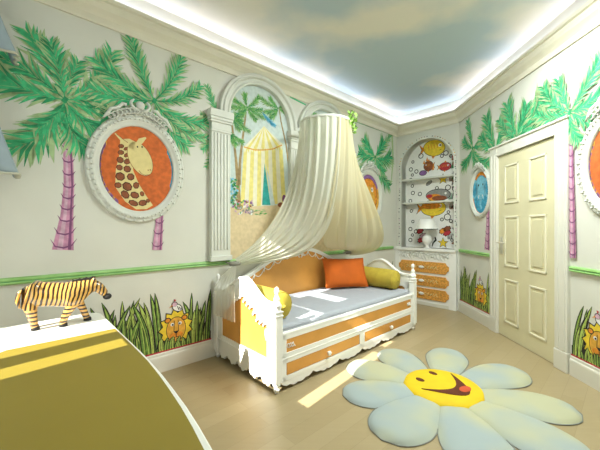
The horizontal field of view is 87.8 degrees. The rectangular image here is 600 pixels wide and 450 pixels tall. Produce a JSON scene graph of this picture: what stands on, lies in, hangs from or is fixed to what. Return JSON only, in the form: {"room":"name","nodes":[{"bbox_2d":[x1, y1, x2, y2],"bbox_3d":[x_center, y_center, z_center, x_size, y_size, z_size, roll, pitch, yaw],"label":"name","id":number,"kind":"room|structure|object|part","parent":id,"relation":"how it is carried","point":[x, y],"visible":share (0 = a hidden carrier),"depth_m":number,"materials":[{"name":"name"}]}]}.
{"room":"child's bedroom","nodes":[
{"label":"child's bedroom","id":0,"kind":"room"},
{"bbox_2d":[0,0,396,356],"bbox_3d":[-0.277,-0.310,3.611,5.470,3.120,0.130,0,0,-43],"label":"wall","id":1,"kind":"structure","parent":0,"point":[71,69],"depth_m":2.53,"materials":[{"name":"white paint"}]},
{"bbox_2d":[0,261,208,285],"bbox_3d":[-1.504,0.360,2.368,1.740,0.049,0.028,0,0,-43],"label":"trim","id":2,"kind":"structure","parent":1,"relation":"attached to","point":[99,273],"depth_m":2.33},
{"bbox_2d":[84,99,183,222],"bbox_3d":[-1.298,-0.520,2.528,0.742,0.987,0.070,0,0,-43],"label":"medallion","id":3,"kind":"object","parent":1,"relation":"attached to","point":[133,167],"visible":1,"depth_m":2.52,"materials":[{"name":"paint"}]},
{"bbox_2d":[99,126,172,210],"bbox_3d":[-1.317,-0.465,2.549,0.578,0.712,0.002,0,0,-43],"label":"painting","id":4,"kind":"object","parent":3,"relation":"attached to","point":[136,162],"depth_m":2.54,"materials":[{"name":"orange paint"}]},
{"bbox_2d":[147,339,215,372],"bbox_3d":[-0.247,1.167,3.549,5.190,0.165,0.020,0,0,-43],"label":"baseboard","id":5,"kind":"structure","parent":1,"relation":"attached to","point":[175,358],"depth_m":2.79,"materials":[{"name":"white wood"}]},
{"bbox_2d":[207,73,357,261],"bbox_3d":[-0.026,-0.640,3.712,2.285,1.950,0.083,0,0,-43],"label":"arcade","id":6,"kind":"object","parent":1,"relation":"attached to","point":[220,120],"visible":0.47,"depth_m":3.03,"materials":[{"name":"paint"}]},
{"bbox_2d":[213,110,383,321],"bbox_3d":[0.184,-0.204,3.375,2.145,2.027,0.782,0,0,-43],"label":"canopy","id":7,"kind":"object","parent":6,"relation":"attached to","point":[328,194],"visible":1,"depth_m":3.24,"materials":[{"name":"fabric"}]},
{"bbox_2d":[236,115,340,265],"bbox_3d":[-0.113,-0.355,3.225,1.067,1.490,0.330,0,0,-4],"label":"curtain","id":8,"kind":"object","parent":7,"relation":"hanging from","point":[310,204],"depth_m":3.21,"materials":[{"name":"beige fabric"}]},
{"bbox_2d":[323,116,383,255],"bbox_3d":[0.580,-0.347,3.676,0.547,1.505,1.149,0,0,35],"label":"curtain","id":9,"kind":"object","parent":7,"relation":"hanging from","point":[352,222],"depth_m":3.38,"materials":[{"name":"beige fabric"}]},
{"bbox_2d":[208,246,393,265],"bbox_3d":[0.347,0.360,4.101,3.330,0.049,0.030,0,0,-43],"label":"trim","id":10,"kind":"structure","parent":1,"relation":"attached to","point":[215,263],"depth_m":4.13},
{"bbox_2d":[34,0,599,136],"bbox_3d":[1.620,-1.619,1.573,5.214,0.187,5.457,0,0,-43],"label":"trim","id":11,"kind":"structure","parent":1,"relation":"attached to","point":[114,15],"depth_m":2.92,"materials":[{"name":"white paint"}]},
{"bbox_2d":[361,160,382,215],"bbox_3d":[1.068,-0.495,4.742,0.742,0.987,0.070,0,0,-43],"label":"medallion","id":12,"kind":"object","parent":1,"relation":"attached to","point":[372,181],"visible":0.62,"depth_m":4.84,"materials":[{"name":"paint"}]},
{"bbox_2d":[363,175,378,208],"bbox_3d":[1.049,-0.440,4.763,0.578,0.712,0.002,0,0,-43],"label":"painting","id":13,"kind":"object","parent":12,"relation":"attached to","point":[372,181],"depth_m":4.85,"materials":[{"name":"orange paint"}]},
{"bbox_2d":[145,0,575,116],"bbox_3d":[1.732,-1.930,1.708,5.864,0.120,5.713,0,0,-43],"label":"ceiling","id":14,"kind":"structure","parent":0,"point":[396,57],"depth_m":3.08,"materials":[{"name":"blue paint"}]},
{"bbox_2d":[161,304,599,449],"bbox_3d":[1.732,1.300,1.708,5.864,0.100,5.713,0,0,-43],"label":"floor","id":15,"kind":"structure","parent":0,"point":[233,409],"depth_m":2.31,"materials":[{"name":"beige wood"}]},
{"bbox_2d":[0,313,211,449],"bbox_3d":[-0.900,0.889,1.010,0.757,0.722,1.825,0,0,-43],"label":"desk","id":16,"kind":"object","parent":15,"relation":"on","point":[79,385],"visible":0.98,"depth_m":0.98,"materials":[{"name":"wood"}]},
{"bbox_2d":[15,276,111,330],"bbox_3d":[-1.257,0.404,1.680,0.418,0.248,0.140,0,0,-33],"label":"figurine","id":17,"kind":"object","parent":16,"relation":"on","point":[72,295],"visible":1,"depth_m":1.63,"materials":[{"name":"plastic"}]},
{"bbox_2d":[213,248,416,393],"bbox_3d":[0.296,0.749,3.368,2.184,1.003,0.982,0,0,-43],"label":"daybed","id":18,"kind":"object","parent":15,"relation":"on","point":[256,341],"visible":0.62,"depth_m":2.76,"materials":[{"name":"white wood"}]},
{"bbox_3d":[-0.782,0.853,2.980,0.079,0.795,0.077,0,0,-43],"label":"post","id":19,"kind":"part","parent":18,"relation":"part of","materials":[{"name":"white wood"}]},
{"bbox_3d":[-0.478,0.769,2.655,0.056,0.681,0.830,0,0,-43],"label":"footboard","id":20,"kind":"part","parent":18,"relation":"part of","materials":[{"name":"white wood"}]},
{"bbox_3d":[-0.478,0.795,2.655,0.016,0.440,0.690,0,0,-43],"label":"panel","id":21,"kind":"part","parent":18,"relation":"part of","materials":[{"name":"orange wood"}]},
{"bbox_3d":[-0.174,0.853,2.330,0.079,0.795,0.077,0,0,-43],"label":"post","id":22,"kind":"part","parent":18,"relation":"part of","materials":[{"name":"white wood"}]},
{"bbox_3d":[-0.008,0.618,3.693,2.045,0.665,0.020,0,0,-43],"label":"panel","id":23,"kind":"part","parent":18,"relation":"part of","materials":[{"name":"orange wood"}]},
{"bbox_3d":[0.146,1.093,2.789,0.920,0.090,0.266,0,0,-43],"label":"drawer","id":24,"kind":"part","parent":18,"relation":"part of","materials":[{"name":"orange wood"}]},
{"bbox_2d":[283,285,408,331],"bbox_3d":[0.296,0.851,3.368,2.045,0.165,0.836,0,0,-43],"label":"mattress","id":25,"kind":"object","parent":18,"relation":"on","point":[310,306],"visible":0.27,"depth_m":3.21,"materials":[{"name":"grey fabric"}]},
{"bbox_2d":[256,284,291,317],"bbox_3d":[-0.361,0.647,2.764,0.239,0.239,0.713,0,0,-43],"label":"bolster","id":26,"kind":"object","parent":25,"relation":"on","point":[268,293],"visible":0.38,"depth_m":2.55,"materials":[{"name":"yellow fabric"}]},
{"bbox_2d":[322,258,367,288],"bbox_3d":[0.559,0.577,3.866,0.577,0.357,0.211,0,0,-17],"label":"pillow","id":27,"kind":"object","parent":25,"relation":"on","point":[338,272],"visible":1,"depth_m":3.80,"materials":[{"name":"orange fabric"}]},
{"bbox_2d":[364,266,399,288],"bbox_3d":[0.939,0.647,3.980,0.239,0.239,0.713,0,0,-43],"label":"bolster","id":28,"kind":"object","parent":25,"relation":"on","point":[377,277],"visible":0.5,"depth_m":3.78,"materials":[{"name":"yellow fabric"}]},
{"bbox_3d":[0.595,0.996,3.049,2.039,0.368,0.041,0,0,-43],"label":"frame","id":29,"kind":"part","parent":18,"relation":"part of","materials":[{"name":"white wood"}]},
{"bbox_3d":[0.597,0.915,3.047,1.939,0.100,0.022,0,0,-43],"label":"panel","id":30,"kind":"part","parent":18,"relation":"part of","materials":[{"name":"orange wood"}]},
{"bbox_3d":[0.883,1.093,3.479,0.920,0.090,0.266,0,0,-43],"label":"drawer","id":31,"kind":"part","parent":18,"relation":"part of","materials":[{"name":"orange wood"}]},
{"bbox_3d":[1.059,0.769,4.093,0.056,0.681,0.830,0,0,-43],"label":"headboard","id":32,"kind":"part","parent":18,"relation":"part of","materials":[{"name":"white wood"}]},
{"bbox_3d":[1.363,0.853,3.768,0.079,0.795,0.077,0,0,-43],"label":"post","id":33,"kind":"part","parent":18,"relation":"part of","materials":[{"name":"white wood"}]},
{"bbox_2d":[395,247,457,310],"bbox_3d":[1.961,0.800,4.947,0.101,0.899,0.985,0,0,-43],"label":"dresser","id":34,"kind":"object","parent":15,"relation":"on","point":[436,270],"visible":0.89,"depth_m":4.82,"materials":[{"name":"paint"}]},
{"bbox_3d":[1.945,0.647,4.953,0.020,0.175,0.815,0,0,-43],"label":"drawer","id":35,"kind":"part","parent":34,"relation":"part of","materials":[{"name":"orange wood"}]},
{"bbox_3d":[1.945,0.860,4.953,0.020,0.170,0.815,0,0,-43],"label":"drawer","id":36,"kind":"part","parent":34,"relation":"part of","materials":[{"name":"orange wood"}]},
{"bbox_3d":[1.945,1.065,4.953,0.020,0.170,0.815,0,0,-43],"label":"drawer","id":37,"kind":"part","parent":34,"relation":"part of","materials":[{"name":"orange wood"}]},
{"bbox_2d":[342,348,589,449],"bbox_3d":[1.109,1.223,2.331,1.591,0.052,1.669,0,0,0],"label":"rug","id":38,"kind":"object","parent":15,"relation":"on","point":[473,408],"visible":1,"depth_m":2.13,"materials":[{"name":"white fabric"}]},
{"bbox_2d":[397,99,459,301],"bbox_3d":[2.020,-0.310,5.048,0.120,3.120,1.130,0,0,-43],"label":"wall","id":39,"kind":"structure","parent":0,"point":[451,133],"depth_m":4.87,"materials":[{"name":"white paint"}]},
{"bbox_2d":[399,135,456,249],"bbox_3d":[2.068,-0.543,5.024,0.203,1.809,0.948,0,0,-43],"label":"shelving","id":40,"kind":"object","parent":39,"relation":"attached to","point":[430,178],"visible":0.98,"depth_m":5.07,"materials":[{"name":"paint"}]},
{"bbox_2d":[416,219,437,247],"bbox_3d":[2.010,0.119,4.942,0.333,0.460,0.333,0,0,-43],"label":"table lamp","id":41,"kind":"object","parent":40,"relation":"in","point":[426,224],"visible":1,"depth_m":4.87,"materials":[{"name":"white ceramic"}]},
{"bbox_3d":[2.010,-0.029,4.942,0.333,0.164,0.333,0,0,-43],"label":"lamp shade","id":42,"kind":"part","parent":41,"relation":"part of","materials":[{"name":"white fabric"}]},
{"bbox_3d":[2.071,-0.380,5.026,0.144,0.028,0.848,0,0,-43],"label":"shelf","id":43,"kind":"part","parent":40,"relation":"part of","materials":[{"name":"paint"}]},
{"bbox_3d":[2.071,-0.770,5.026,0.144,0.028,0.848,0,0,-43],"label":"shelf","id":44,"kind":"part","parent":40,"relation":"part of","materials":[{"name":"paint"}]},
{"bbox_2d":[460,0,599,368],"bbox_3d":[2.302,-0.310,1.500,0.139,3.120,6.350,0,0,2],"label":"wall","id":45,"kind":"structure","parent":0,"point":[568,83],"depth_m":2.80,"materials":[{"name":"white paint"}]},
{"bbox_2d":[458,300,488,327],"bbox_3d":[2.330,1.167,4.193,0.021,0.165,0.804,0,0,2],"label":"baseboard","id":46,"kind":"structure","parent":45,"relation":"attached to","point":[470,311],"depth_m":4.15,"materials":[{"name":"white wood"}]},
{"bbox_2d":[459,249,489,256],"bbox_3d":[2.327,0.360,4.188,0.027,0.049,0.794,0,0,2],"label":"trim","id":47,"kind":"structure","parent":45,"relation":"attached to","point":[460,250],"depth_m":4.13,"materials":[{"name":"green wood"}]},
{"bbox_2d":[469,162,489,217],"bbox_3d":[2.301,-0.464,4.016,0.062,0.716,0.498,0,0,2],"label":"medallion","id":48,"kind":"object","parent":45,"relation":"attached to","point":[479,193],"visible":1,"depth_m":4.02,"materials":[{"name":"paint"}]},
{"bbox_2d":[473,172,487,212],"bbox_3d":[2.325,-0.430,4.015,0.002,0.550,0.450,0,0,2],"label":"painting","id":49,"kind":"object","parent":48,"relation":"attached to","point":[480,188],"depth_m":4.02},
{"bbox_2d":[497,137,553,362],"bbox_3d":[2.295,0.220,3.210,0.106,2.048,0.856,0,0,2],"label":"door","id":50,"kind":"structure","parent":45,"relation":"in","point":[526,175],"depth_m":3.16,"materials":[{"name":"wood"}]},
{"bbox_3d":[2.284,0.220,3.528,0.063,0.200,0.142,0,0,2],"label":"handle","id":51,"kind":"part","parent":50,"relation":"part of","materials":[{"name":"metal"}]},
{"bbox_3d":[2.300,0.200,3.209,0.010,1.760,0.624,0,0,2],"label":"panel molding","id":52,"kind":"part","parent":50,"relation":"part of","materials":[{"name":"beige wood"}]},
{"bbox_2d":[488,115,570,373],"bbox_3d":[2.345,0.158,3.208,0.165,2.185,1.164,0,0,2],"label":"trim","id":53,"kind":"structure","parent":45,"relation":"attached to","point":[558,129],"depth_m":2.74,"materials":[{"name":"white wood"}]},
{"bbox_2d":[569,355,599,391],"bbox_3d":[2.207,1.167,0.478,0.020,0.165,4.302,0,0,2],"label":"baseboard","id":54,"kind":"structure","parent":45,"relation":"attached to","point":[588,374],"depth_m":2.48,"materials":[{"name":"white wood"}]},
{"bbox_2d":[569,266,599,276],"bbox_3d":[2.204,0.360,0.478,0.031,0.049,4.302,0,0,2],"label":"trim","id":55,"kind":"structure","parent":45,"relation":"attached to","point":[588,271],"depth_m":2.48,"materials":[{"name":"green wood"}]},
{"bbox_2d":[576,96,599,214],"bbox_3d":[2.236,-0.520,2.182,0.070,0.987,0.742,0,0,2],"label":"medallion","id":56,"kind":"object","parent":45,"relation":"attached to","point":[588,162],"visible":1,"depth_m":2.42,"materials":[{"name":"paint"}]},
{"bbox_2d":[589,131,599,197],"bbox_3d":[2.264,-0.465,2.181,0.002,0.712,0.578,0,0,2],"label":"painting","id":57,"kind":"object","parent":56,"relation":"attached to","point":[594,159],"depth_m":2.40},
{"bbox_3d":[-0.398,-0.310,-0.174,0.120,3.120,5.490,0,0,-43],"label":"wall","id":58,"kind":"structure","parent":0,"visible":0},
{"bbox_2d":[0,16,20,178],"bbox_3d":[-1.875,-0.907,1.797,0.402,1.207,0.222,0,0,-43],"label":"window curtain","id":59,"kind":"object","parent":58,"relation":"hanging from","point":[7,165],"visible":1,"depth_m":1.83,"materials":[{"name":"white fabric"}]}
]}

